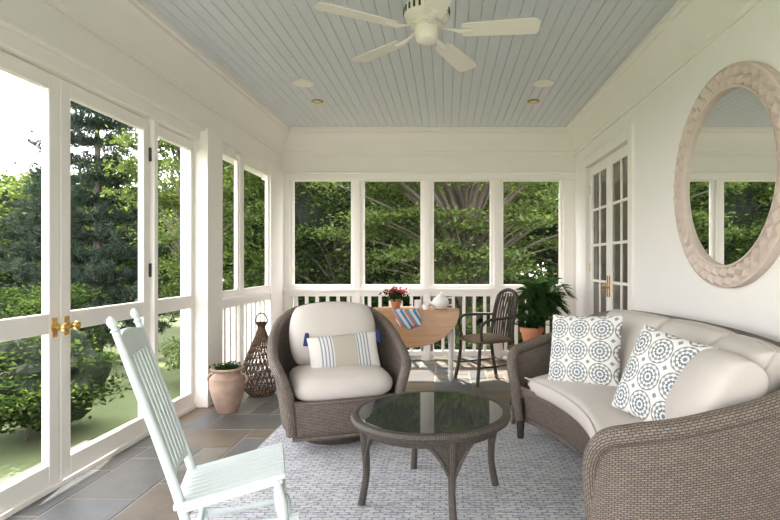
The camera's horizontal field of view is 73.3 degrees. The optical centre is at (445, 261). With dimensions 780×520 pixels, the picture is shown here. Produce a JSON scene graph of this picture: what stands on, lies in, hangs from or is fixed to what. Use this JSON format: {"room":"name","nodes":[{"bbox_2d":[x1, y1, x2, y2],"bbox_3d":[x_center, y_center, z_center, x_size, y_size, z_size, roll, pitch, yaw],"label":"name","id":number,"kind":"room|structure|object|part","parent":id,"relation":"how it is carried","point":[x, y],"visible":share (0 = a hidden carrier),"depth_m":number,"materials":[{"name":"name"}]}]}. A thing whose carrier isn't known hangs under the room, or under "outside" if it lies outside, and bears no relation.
{"room":"sunroom","nodes":[
{"label":"sunroom","id":0,"kind":"room"},
{"bbox_2d":[0,0,283,519],"bbox_3d":[-2.205,-0.210,2.715,0.290,2.980,8.230,0,0,0],"label":"wall","id":1,"kind":"structure","parent":0,"point":[33,32],"depth_m":4.50,"materials":[{"name":"white paint"}]},
{"bbox_2d":[0,50,58,512],"bbox_3d":[-2.203,0.100,2.495,0.045,2.280,0.884,0,0,0],"label":"screen door","id":2,"kind":"structure","parent":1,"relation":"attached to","point":[14,492],"depth_m":2.86,"materials":[{"name":"white paint"}]},
{"bbox_2d":[52,317,57,337],"bbox_3d":[-2.179,0.365,2.895,0.004,0.110,0.040,0,0,0],"label":"plate","id":3,"kind":"object","parent":1,"relation":"attached to","point":[54,320],"visible":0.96,"depth_m":2.89,"materials":[{"name":"gold metal"}]},
{"bbox_2d":[51,323,69,332],"bbox_3d":[-2.143,0.365,2.895,0.074,0.056,0.056,0,0,0],"label":"handle","id":4,"kind":"object","parent":1,"relation":"attached to","point":[64,327],"visible":1,"depth_m":2.88,"materials":[{"name":"gold metal"}]},
{"bbox_2d":[64,316,69,335],"bbox_3d":[-2.179,0.365,2.987,0.004,0.110,0.040,0,0,0],"label":"plate","id":5,"kind":"object","parent":1,"relation":"attached to","point":[66,318],"visible":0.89,"depth_m":2.99,"materials":[{"name":"gold metal"}]},
{"bbox_2d":[65,321,80,329],"bbox_3d":[-2.143,0.365,2.987,0.074,0.056,0.056,0,0,0],"label":"handle","id":6,"kind":"object","parent":1,"relation":"attached to","point":[76,325],"visible":0.75,"depth_m":2.98,"materials":[{"name":"gold metal"}]},
{"bbox_2d":[59,79,149,478],"bbox_3d":[-2.203,0.100,3.388,0.045,2.280,0.889,0,0,0],"label":"screen door","id":7,"kind":"structure","parent":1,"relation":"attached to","point":[69,461],"depth_m":3.14,"materials":[{"name":"white paint"}]},
{"bbox_2d":[149,147,151,276],"bbox_3d":[-2.175,0.060,3.822,0.014,1.800,0.020,0,0,0],"label":"hinges","id":8,"kind":"object","parent":1,"relation":"attached to","point":[150,149],"visible":0.68,"depth_m":3.82,"materials":[{"name":"black metal"}]},
{"bbox_2d":[158,125,193,412],"bbox_3d":[-2.203,0.100,4.193,0.045,2.280,0.610,0,0,0],"label":"frame","id":9,"kind":"object","parent":1,"relation":"attached to","point":[165,305],"visible":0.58,"depth_m":4.45,"materials":[{"name":"white paint"}]},
{"bbox_2d":[223,151,237,292],"bbox_3d":[-2.112,-0.378,5.060,0.025,1.345,0.416,0,0,0],"label":"frame","id":10,"kind":"object","parent":1,"relation":"attached to","point":[224,153],"visible":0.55,"depth_m":5.25,"materials":[{"name":"white paint"}]},
{"bbox_2d":[223,287,272,375],"bbox_3d":[-2.115,0.748,5.490,0.130,0.905,1.380,0,0,0],"label":"porch railing","id":11,"kind":"object","parent":1,"relation":"attached to","point":[254,299],"visible":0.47,"depth_m":5.47,"materials":[{"name":"white paint"}]},
{"bbox_2d":[244,162,268,289],"bbox_3d":[-2.112,-0.378,5.770,0.025,1.345,0.796,0,0,0],"label":"frame","id":12,"kind":"object","parent":1,"relation":"attached to","point":[245,163],"visible":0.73,"depth_m":6.15,"materials":[{"name":"white paint"}]},
{"bbox_2d":[42,0,762,155],"bbox_3d":[-0.225,-1.526,2.625,3.750,0.331,8.050,0,0,0],"label":"trim","id":13,"kind":"structure","parent":1,"relation":"attached to","point":[134,28],"depth_m":4.48,"materials":[{"name":"white paint"}]},
{"bbox_2d":[0,279,489,479],"bbox_3d":[-5.000,2.160,20.000,110.000,0.001,100.000,0,0,0],"label":"lawn","id":14,"kind":"structure","parent":0,"point":[17,456],"depth_m":7.13,"materials":[{"name":"green plant"}]},
{"bbox_2d":[0,166,23,188],"bbox_3d":[-17.954,-0.751,20.021,6.122,5.846,5.690,0,0,33],"label":"oak tree","id":15,"kind":"object","parent":14,"relation":"on","point":[4,181],"visible":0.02,"depth_m":20.43,"materials":[{"name":"green plant"}]},
{"bbox_2d":[0,440,91,486],"bbox_3d":[-3.060,1.835,0.700,1.280,0.650,7.400,0,0,0],"label":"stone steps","id":16,"kind":"structure","parent":14,"relation":"on","point":[8,479],"depth_m":3.80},
{"bbox_2d":[0,166,92,307],"bbox_3d":[-13.676,-0.477,16.832,5.113,5.298,4.611,0,0,-23],"label":"oak tree","id":17,"kind":"object","parent":14,"relation":"on","point":[7,194],"visible":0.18,"depth_m":16.10,"materials":[{"name":"green plant"}]},
{"bbox_2d":[0,167,112,316],"bbox_3d":[-10.530,-0.196,14.179,3.327,4.718,3.384,0,0,14],"label":"oak tree","id":18,"kind":"object","parent":14,"relation":"on","point":[19,250],"visible":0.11,"depth_m":13.41,"materials":[{"name":"green plant"}]},
{"bbox_2d":[0,282,113,352],"bbox_3d":[-6.566,1.240,8.274,2.484,1.852,2.107,0,0,16],"label":"shrub","id":19,"kind":"object","parent":14,"relation":"on","point":[31,303],"visible":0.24,"depth_m":8.29,"materials":[{"name":"green plant"}]},
{"bbox_2d":[0,328,132,440],"bbox_3d":[-5.068,1.445,6.430,2.446,1.445,2.411,0,0,26],"label":"shrub","id":20,"kind":"object","parent":14,"relation":"on","point":[20,360],"visible":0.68,"depth_m":6.21,"materials":[{"name":"green plant"}]},
{"bbox_2d":[0,170,163,290],"bbox_3d":[-18.949,-1.435,26.962,16.608,7.211,9.127,0,0,-12],"label":"oak tree","id":21,"kind":"object","parent":14,"relation":"on","point":[104,191],"visible":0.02,"depth_m":25.58,"materials":[{"name":"green plant"}]},
{"bbox_2d":[0,100,179,352],"bbox_3d":[-7.566,-1.009,11.286,4.326,6.342,3.507,0,0,39],"label":"pine tree","id":22,"kind":"object","parent":14,"relation":"on","point":[99,275],"visible":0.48,"depth_m":10.85,"materials":[{"name":"green plant"}]},
{"bbox_2d":[92,186,223,299],"bbox_3d":[-12.355,-0.849,24.179,7.304,6.330,6.743,0,0,-33],"label":"oak tree","id":23,"kind":"object","parent":14,"relation":"on","point":[161,223],"visible":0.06,"depth_m":22.46,"materials":[{"name":"green plant"}]},
{"bbox_2d":[91,124,264,320],"bbox_3d":[-5.271,-1.673,10.839,3.409,7.671,3.478,0,0,39],"label":"birch tree","id":24,"kind":"object","parent":14,"relation":"on","point":[169,200],"visible":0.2,"depth_m":10.71,"materials":[{"name":"green plant"}]},
{"bbox_2d":[124,129,264,314],"bbox_3d":[-7.518,-2.787,18.703,7.254,9.908,6.083,0,0,26],"label":"tree","id":25,"kind":"object","parent":14,"relation":"on","point":[260,205],"visible":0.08,"depth_m":17.69,"materials":[{"name":"green plant"}]},
{"bbox_2d":[158,328,231,374],"bbox_3d":[-3.888,1.622,8.984,2.329,1.094,1.977,0,0,-7],"label":"shrub","id":26,"kind":"object","parent":14,"relation":"on","point":[176,346],"visible":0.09,"depth_m":8.67,"materials":[{"name":"green plant"}]},
{"bbox_2d":[223,160,448,307],"bbox_3d":[-2.622,-1.540,12.825,5.719,7.410,5.569,0,0,-43],"label":"maple tree","id":27,"kind":"object","parent":14,"relation":"on","point":[311,251],"visible":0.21,"depth_m":12.09,"materials":[{"name":"green plant"}]},
{"bbox_2d":[225,235,544,331],"bbox_3d":[-1.354,0.731,15.049,10.746,3.472,2.970,0,0,2],"label":"hedge","id":28,"kind":"object","parent":14,"relation":"on","point":[259,282],"visible":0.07,"depth_m":14.72,"materials":[{"name":"green plant"}]},
{"bbox_2d":[295,182,558,349],"bbox_3d":[0.432,-1.156,10.192,6.921,6.644,4.562,0,0,17],"label":"maple tree","id":29,"kind":"object","parent":14,"relation":"on","point":[456,230],"visible":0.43,"depth_m":10.04,"materials":[{"name":"green plant"}]},
{"bbox_2d":[383,304,513,349],"bbox_3d":[-1.085,1.418,8.574,4.484,1.500,2.200,0,0,0],"label":"shrub","id":30,"kind":"object","parent":14,"relation":"on","point":[468,330],"visible":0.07,"depth_m":8.41,"materials":[{"name":"green plant"}]},
{"bbox_2d":[404,182,545,277],"bbox_3d":[0.393,-3.256,17.768,11.798,10.846,7.360,0,0,11],"label":"tree","id":31,"kind":"object","parent":14,"relation":"on","point":[414,182],"visible":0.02,"depth_m":17.05,"materials":[{"name":"green plant"}]},
{"bbox_2d":[469,182,558,283],"bbox_3d":[3.478,-1.543,12.687,6.460,7.418,5.092,0,0,24],"label":"maple tree","id":32,"kind":"object","parent":14,"relation":"on","point":[554,254],"visible":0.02,"depth_m":12.47,"materials":[{"name":"green plant"}]},
{"bbox_2d":[476,262,558,349],"bbox_3d":[3.038,1.400,10.433,5.753,2.980,2.330,0,0,0],"label":"hedge","id":33,"kind":"object","parent":14,"relation":"on","point":[551,270],"visible":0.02,"depth_m":10.32,"materials":[{"name":"green plant"}]},
{"bbox_2d":[5,356,511,519],"bbox_3d":[-0.215,1.275,2.770,4.357,0.030,8.727,0,0,0],"label":"floor","id":34,"kind":"structure","parent":0,"point":[135,477],"depth_m":3.51,"materials":[{"name":"stone"}]},
{"bbox_2d":[207,358,247,413],"bbox_3d":[-1.845,1.040,4.388,0.295,0.441,0.310,0,0,-35],"label":"terracotta urn","id":35,"kind":"object","parent":34,"relation":"on","point":[227,383],"visible":1,"depth_m":4.29,"materials":[{"name":"beige ceramic"}]},
{"bbox_2d":[242,313,276,397],"bbox_3d":[-1.750,0.869,4.930,0.359,0.778,0.360,0,0,6],"label":"lantern","id":36,"kind":"object","parent":34,"relation":"on","point":[261,336],"visible":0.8,"depth_m":4.84,"materials":[{"name":"brown wicker"}]},
{"bbox_2d":[190,411,584,519],"bbox_3d":[-0.145,1.256,2.785,2.250,0.008,3.170,0,0,0],"label":"area rug","id":37,"kind":"object","parent":34,"relation":"on","point":[539,476],"visible":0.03,"depth_m":2.94,"materials":[{"name":"grey carpet"}]},
{"bbox_2d":[106,308,298,519],"bbox_3d":[-0.974,0.723,2.133,0.730,1.057,0.419,0,0,-19],"label":"rocking chair","id":38,"kind":"object","parent":37,"relation":"on","point":[204,485],"visible":1,"depth_m":2.06,"materials":[{"name":"white paint"}]},
{"bbox_3d":[-0.881,0.887,2.164,0.401,0.107,0.377,0,0,-19],"label":"seat","id":39,"kind":"part","parent":38,"relation":"part of","materials":[{"name":"white paint"}]},
{"bbox_2d":[267,301,410,444],"bbox_3d":[-0.803,0.781,3.837,0.990,0.942,0.923,0,0,-20],"label":"swivel armchair","id":40,"kind":"object","parent":37,"relation":"on","point":[328,359],"visible":0.9,"depth_m":3.71,"materials":[{"name":"fabric"}]},
{"bbox_2d":[289,302,375,364],"bbox_3d":[-0.872,0.556,4.027,0.660,0.493,0.321,0,0,-20],"label":"cushion","id":41,"kind":"object","parent":40,"relation":"on","point":[321,319],"depth_m":3.93,"materials":[{"name":"fabric"}]},
{"bbox_2d":[288,364,392,401],"bbox_3d":[-0.766,0.832,3.736,0.690,0.170,0.700,0,0,-20],"label":"seat cushion","id":42,"kind":"object","parent":40,"relation":"on","point":[307,382],"depth_m":3.46,"materials":[{"name":"fabric"}]},
{"bbox_2d":[307,331,380,367],"bbox_3d":[-0.750,0.676,3.838,0.538,0.294,0.194,0,0,-20],"label":"lumbar pillow","id":43,"kind":"object","parent":40,"relation":"on","point":[325,349],"depth_m":3.79,"materials":[{"name":"fabric"}]},
{"bbox_2d":[350,391,510,519],"bbox_3d":[-0.080,1.024,2.800,0.856,0.461,0.856,0,0,0],"label":"wicker coffee table","id":44,"kind":"object","parent":37,"relation":"on","point":[447,424],"visible":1,"depth_m":2.63,"materials":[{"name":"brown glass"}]},
{"bbox_3d":[-0.080,0.800,2.800,0.774,0.009,0.774,0,0,0],"label":"glass","id":45,"kind":"part","parent":44,"relation":"part of","materials":[{"name":"clear glass"}]},
{"bbox_2d":[374,306,458,380],"bbox_3d":[-0.380,0.884,5.669,1.040,0.752,0.581,0,0,0],"label":"table","id":46,"kind":"object","parent":34,"relation":"on","point":[437,324],"visible":0.56,"depth_m":5.40,"materials":[{"name":"brown wood"}]},
{"bbox_2d":[379,286,410,307],"bbox_3d":[-0.555,0.384,5.713,0.378,0.246,0.322,0,0,0],"label":"flowering plant","id":47,"kind":"object","parent":46,"relation":"on","point":[395,295],"visible":1,"depth_m":5.68,"materials":[{"name":"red plant"}]},
{"bbox_3d":[-0.550,0.457,5.720,0.130,0.100,0.130,0,0,0],"label":"pot","id":48,"kind":"part","parent":47,"relation":"part of","materials":[{"name":"ceramic"}]},
{"bbox_2d":[393,308,421,328],"bbox_3d":[-0.405,0.597,5.474,0.308,0.200,0.224,0,0,0],"label":"cloth napkin","id":49,"kind":"object","parent":46,"relation":"on","point":[406,318],"visible":1,"depth_m":5.38,"materials":[{"name":"multicoloured fabric"}]},
{"bbox_2d":[414,300,423,307],"bbox_3d":[-0.302,0.462,5.715,0.099,0.090,0.080,0,0,33],"label":"coffee mug","id":50,"kind":"object","parent":46,"relation":"on","point":[417,303],"visible":0.93,"depth_m":5.69,"materials":[{"name":"white ceramic"}]},
{"bbox_2d":[422,304,429,309],"bbox_3d":[-0.210,0.477,5.520,0.080,0.060,0.080,0,0,0],"label":"coffee mug","id":51,"kind":"object","parent":46,"relation":"on","point":[425,306],"visible":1,"depth_m":5.49,"materials":[{"name":"white ceramic"}]},
{"bbox_2d":[426,292,453,308],"bbox_3d":[-0.068,0.415,5.601,0.247,0.184,0.193,0,0,37],"label":"teapot","id":52,"kind":"object","parent":46,"relation":"on","point":[440,301],"visible":1,"depth_m":5.54,"materials":[{"name":"white ceramic"}]},
{"bbox_2d":[454,288,518,386],"bbox_3d":[0.449,0.775,5.566,0.584,0.980,0.586,0,0,-28],"label":"dining chair","id":53,"kind":"object","parent":34,"relation":"on","point":[481,338],"visible":0.94,"depth_m":5.57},
{"bbox_3d":[0.420,0.807,5.550,0.460,0.065,0.460,0,0,-28],"label":"seat","id":54,"kind":"part","parent":53,"relation":"part of","materials":[{"name":"brown wicker"}]},
{"bbox_2d":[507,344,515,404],"bbox_3d":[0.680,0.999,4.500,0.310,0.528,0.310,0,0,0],"label":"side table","id":55,"kind":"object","parent":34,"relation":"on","point":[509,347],"visible":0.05,"depth_m":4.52,"materials":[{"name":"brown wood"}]},
{"bbox_2d":[512,312,549,341],"bbox_3d":[0.715,0.590,4.500,0.343,0.287,0.391,0,0,0],"label":"potted plant","id":56,"kind":"object","parent":55,"relation":"on","point":[530,329],"visible":0.93,"depth_m":4.44,"materials":[{"name":"green plant"}]},
{"bbox_3d":[0.740,0.649,4.500,0.204,0.170,0.204,0,0,0],"label":"pot","id":57,"kind":"part","parent":56,"relation":"part of","materials":[{"name":"ceramic"}]},
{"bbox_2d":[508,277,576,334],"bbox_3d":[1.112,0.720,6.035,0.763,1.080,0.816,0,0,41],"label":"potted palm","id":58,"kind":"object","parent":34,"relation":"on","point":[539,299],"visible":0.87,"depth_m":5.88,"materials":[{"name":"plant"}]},
{"bbox_2d":[507,309,779,519],"bbox_3d":[0.973,0.791,2.928,1.068,0.937,2.265,0,0,0],"label":"wicker sofa","id":59,"kind":"object","parent":34,"relation":"on","point":[666,417],"visible":1,"depth_m":2.00,"materials":[{"name":"brown wicker"}]},
{"bbox_2d":[548,315,622,386],"bbox_3d":[0.900,0.570,3.380,0.513,0.469,0.202,0,0,38],"label":"throw pillow","id":60,"kind":"object","parent":59,"relation":"on","point":[587,351],"depth_m":3.30,"materials":[{"name":"white fabric"}]},
{"bbox_2d":[528,374,644,438],"bbox_3d":[0.977,0.838,2.935,0.806,0.155,1.950,0,0,0],"label":"seat cushion","id":61,"kind":"object","parent":59,"relation":"on","point":[586,402],"depth_m":3.06,"materials":[{"name":"fabric"}]},
{"bbox_2d":[606,310,671,379],"bbox_3d":[1.208,0.560,3.457,0.361,0.441,0.597,0,0,-16],"label":"cushion","id":62,"kind":"object","parent":59,"relation":"on","point":[623,327],"depth_m":3.26,"materials":[{"name":"fabric"}]},
{"bbox_2d":[611,324,720,420],"bbox_3d":[1.040,0.565,2.500,0.235,0.486,0.503,0,0,-24],"label":"throw pillow","id":63,"kind":"object","parent":59,"relation":"on","point":[658,358],"depth_m":2.48,"materials":[{"name":"white fabric"}]},
{"bbox_2d":[659,320,735,345],"bbox_3d":[1.297,0.560,2.844,0.364,0.441,0.618,0,0,0],"label":"cushion","id":64,"kind":"object","parent":59,"relation":"on","point":[705,333],"depth_m":2.74,"materials":[{"name":"fabric"}]},
{"bbox_2d":[665,348,768,418],"bbox_3d":[1.100,0.560,2.166,0.370,0.400,0.472,0,0,0],"label":"throw pillow","id":65,"kind":"object","parent":59,"relation":"on","point":[697,380],"depth_m":2.01,"materials":[{"name":"fabric"}]},
{"bbox_2d":[712,335,779,394],"bbox_3d":[1.241,0.560,2.270,0.360,0.441,0.507,0,0,13],"label":"cushion","id":66,"kind":"object","parent":59,"relation":"on","point":[765,352],"depth_m":2.06,"materials":[{"name":"fabric"}]},
{"bbox_2d":[144,0,677,126],"bbox_3d":[-0.245,-1.693,2.675,4.311,0.007,8.550,0,0,0],"label":"ceiling","id":67,"kind":"structure","parent":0,"point":[265,45],"depth_m":4.30,"materials":[{"name":"grey wood"}]},
{"bbox_2d":[292,79,313,86],"bbox_3d":[-1.350,-1.684,4.910,0.200,0.011,0.200,0,0,0],"label":"ceiling speaker","id":68,"kind":"object","parent":67,"relation":"in","point":[299,82],"depth_m":4.89},
{"bbox_2d":[527,99,539,103],"bbox_3d":[0.920,-1.685,5.460,0.130,0.010,0.130,0,0,0],"label":"recessed light","id":69,"kind":"object","parent":67,"relation":"in","point":[532,101],"visible":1,"depth_m":5.45,"materials":[{"name":"gold metal"}]},
{"bbox_2d":[533,79,553,86],"bbox_3d":[0.920,-1.684,4.910,0.200,0.011,0.200,0,0,0],"label":"ceiling speaker","id":70,"kind":"object","parent":67,"relation":"in","point":[544,82],"depth_m":4.89},
{"bbox_2d":[262,156,575,359],"bbox_3d":[-0.250,-0.220,6.723,4.200,2.960,0.215,0,0,0],"label":"wall","id":71,"kind":"structure","parent":0,"point":[357,170],"depth_m":6.65,"materials":[{"name":"white paint"}]},
{"bbox_2d":[293,181,350,284],"bbox_3d":[-1.593,-0.375,6.720,0.755,1.350,0.040,0,0,0],"label":"frame","id":72,"kind":"object","parent":71,"relation":"attached to","point":[293,181],"visible":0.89,"depth_m":6.70,"materials":[{"name":"white paint"}]},
{"bbox_2d":[364,181,420,284],"bbox_3d":[-0.690,-0.375,6.720,0.740,1.350,0.040,0,0,0],"label":"frame","id":73,"kind":"object","parent":71,"relation":"attached to","point":[364,181],"visible":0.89,"depth_m":6.70,"materials":[{"name":"white paint"}]},
{"bbox_2d":[283,285,575,355],"bbox_3d":[-0.215,0.748,6.700,3.730,0.905,0.160,0,0,0],"label":"porch railing","id":74,"kind":"object","parent":71,"relation":"attached to","point":[295,290],"visible":0.45,"depth_m":6.66,"materials":[{"name":"white paint"}]},
{"bbox_2d":[433,181,490,284],"bbox_3d":[0.204,-0.375,6.720,0.741,1.350,0.040,0,0,0],"label":"frame","id":75,"kind":"object","parent":71,"relation":"attached to","point":[433,181],"visible":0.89,"depth_m":6.70,"materials":[{"name":"white paint"}]},
{"bbox_2d":[503,181,559,284],"bbox_3d":[1.099,-0.375,6.720,0.741,1.350,0.040,0,0,0],"label":"frame","id":76,"kind":"object","parent":71,"relation":"attached to","point":[503,181],"visible":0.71,"depth_m":6.70,"materials":[{"name":"white paint"}]},
{"bbox_2d":[314,0,539,71],"bbox_3d":[-0.080,-1.469,2.951,1.214,0.442,1.226,0,0,0],"label":"ceiling fan","id":77,"kind":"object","parent":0,"point":[426,18],"depth_m":2.91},
{"bbox_2d":[311,99,323,102],"bbox_3d":[-1.350,-1.685,5.460,0.130,0.010,0.130,0,0,0],"label":"recessed light","id":78,"kind":"object","parent":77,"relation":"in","point":[313,100],"visible":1,"depth_m":5.45,"materials":[{"name":"gold metal"}]},
{"bbox_3d":[-0.476,-1.315,2.767,0.438,0.033,0.139,0,0,-29],"label":"blade","id":79,"kind":"part","parent":77,"relation":"part of","materials":[{"name":"white wood"}]},
{"bbox_3d":[-0.416,-1.315,3.256,0.438,0.033,0.139,0,0,43],"label":"blade","id":80,"kind":"part","parent":77,"relation":"part of","materials":[{"name":"white wood"}]},
{"bbox_3d":[-0.030,-1.315,2.559,0.139,0.033,0.438,0,0,-11],"label":"blade","id":81,"kind":"part","parent":77,"relation":"part of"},
{"bbox_3d":[0.067,-1.315,3.350,0.139,0.033,0.438,0,0,25],"label":"blade","id":82,"kind":"part","parent":77,"relation":"part of","materials":[{"name":"white wood"}]},
{"bbox_3d":[0.306,-1.315,2.919,0.438,0.033,0.139,0,0,7],"label":"blade","id":83,"kind":"part","parent":77,"relation":"part of","materials":[{"name":"white wood"}]},
{"bbox_2d":[575,0,779,341],"bbox_3d":[1.750,-0.220,2.715,0.200,2.960,8.230,0,0,0],"label":"wall","id":84,"kind":"structure","parent":0,"point":[666,283],"depth_m":3.75,"materials":[{"name":"paint"}]},
{"bbox_2d":[590,156,608,314],"bbox_3d":[1.700,0.077,5.710,0.044,2.345,0.694,0,0,0],"label":"frame","id":85,"kind":"object","parent":84,"relation":"attached to","point":[604,164],"visible":0.42,"depth_m":5.70,"materials":[{"name":"white paint"}]},
{"bbox_2d":[594,169,605,313],"bbox_3d":[1.700,0.085,5.710,0.008,2.290,0.634,0,0,0],"label":"pane","id":86,"kind":"object","parent":84,"relation":"attached to","point":[603,173],"visible":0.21,"depth_m":5.78,"materials":[{"name":"clear glass"}]},
{"bbox_2d":[603,276,609,296],"bbox_3d":[1.643,0.250,5.325,0.073,0.220,0.040,0,0,0],"label":"handle","id":87,"kind":"object","parent":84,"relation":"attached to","point":[604,286],"visible":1,"depth_m":5.32,"materials":[{"name":"gold metal"}]},
{"bbox_2d":[582,122,634,315],"bbox_3d":[1.637,0.018,5.360,0.045,2.485,1.640,0,0,0],"label":"trim","id":88,"kind":"structure","parent":84,"relation":"attached to","point":[627,133],"depth_m":4.71,"materials":[{"name":"white paint"}]},
{"bbox_2d":[609,144,627,310],"bbox_3d":[1.700,0.077,5.010,0.044,2.345,0.694,0,0,0],"label":"frame","id":89,"kind":"object","parent":84,"relation":"attached to","point":[617,156],"visible":0.28,"depth_m":5.13,"materials":[{"name":"white paint"}]},
{"bbox_2d":[613,156,627,309],"bbox_3d":[1.700,0.085,5.010,0.008,2.290,0.634,0,0,0],"label":"pane","id":90,"kind":"object","parent":84,"relation":"attached to","point":[616,167],"visible":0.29,"depth_m":5.08,"materials":[{"name":"clear glass"}]},
{"bbox_2d":[673,61,779,287],"bbox_3d":[1.617,-0.485,3.020,0.066,1.270,1.270,0,0,0],"label":"round wall mirror","id":91,"kind":"object","parent":84,"relation":"attached to","point":[726,185],"visible":1,"depth_m":2.94,"materials":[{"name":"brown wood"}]},
{"bbox_3d":[1.626,-0.485,3.020,0.001,1.020,1.020,0,0,0],"label":"glass","id":92,"kind":"part","parent":91,"relation":"part of","materials":[{"name":"clear mirror"}]}
]}

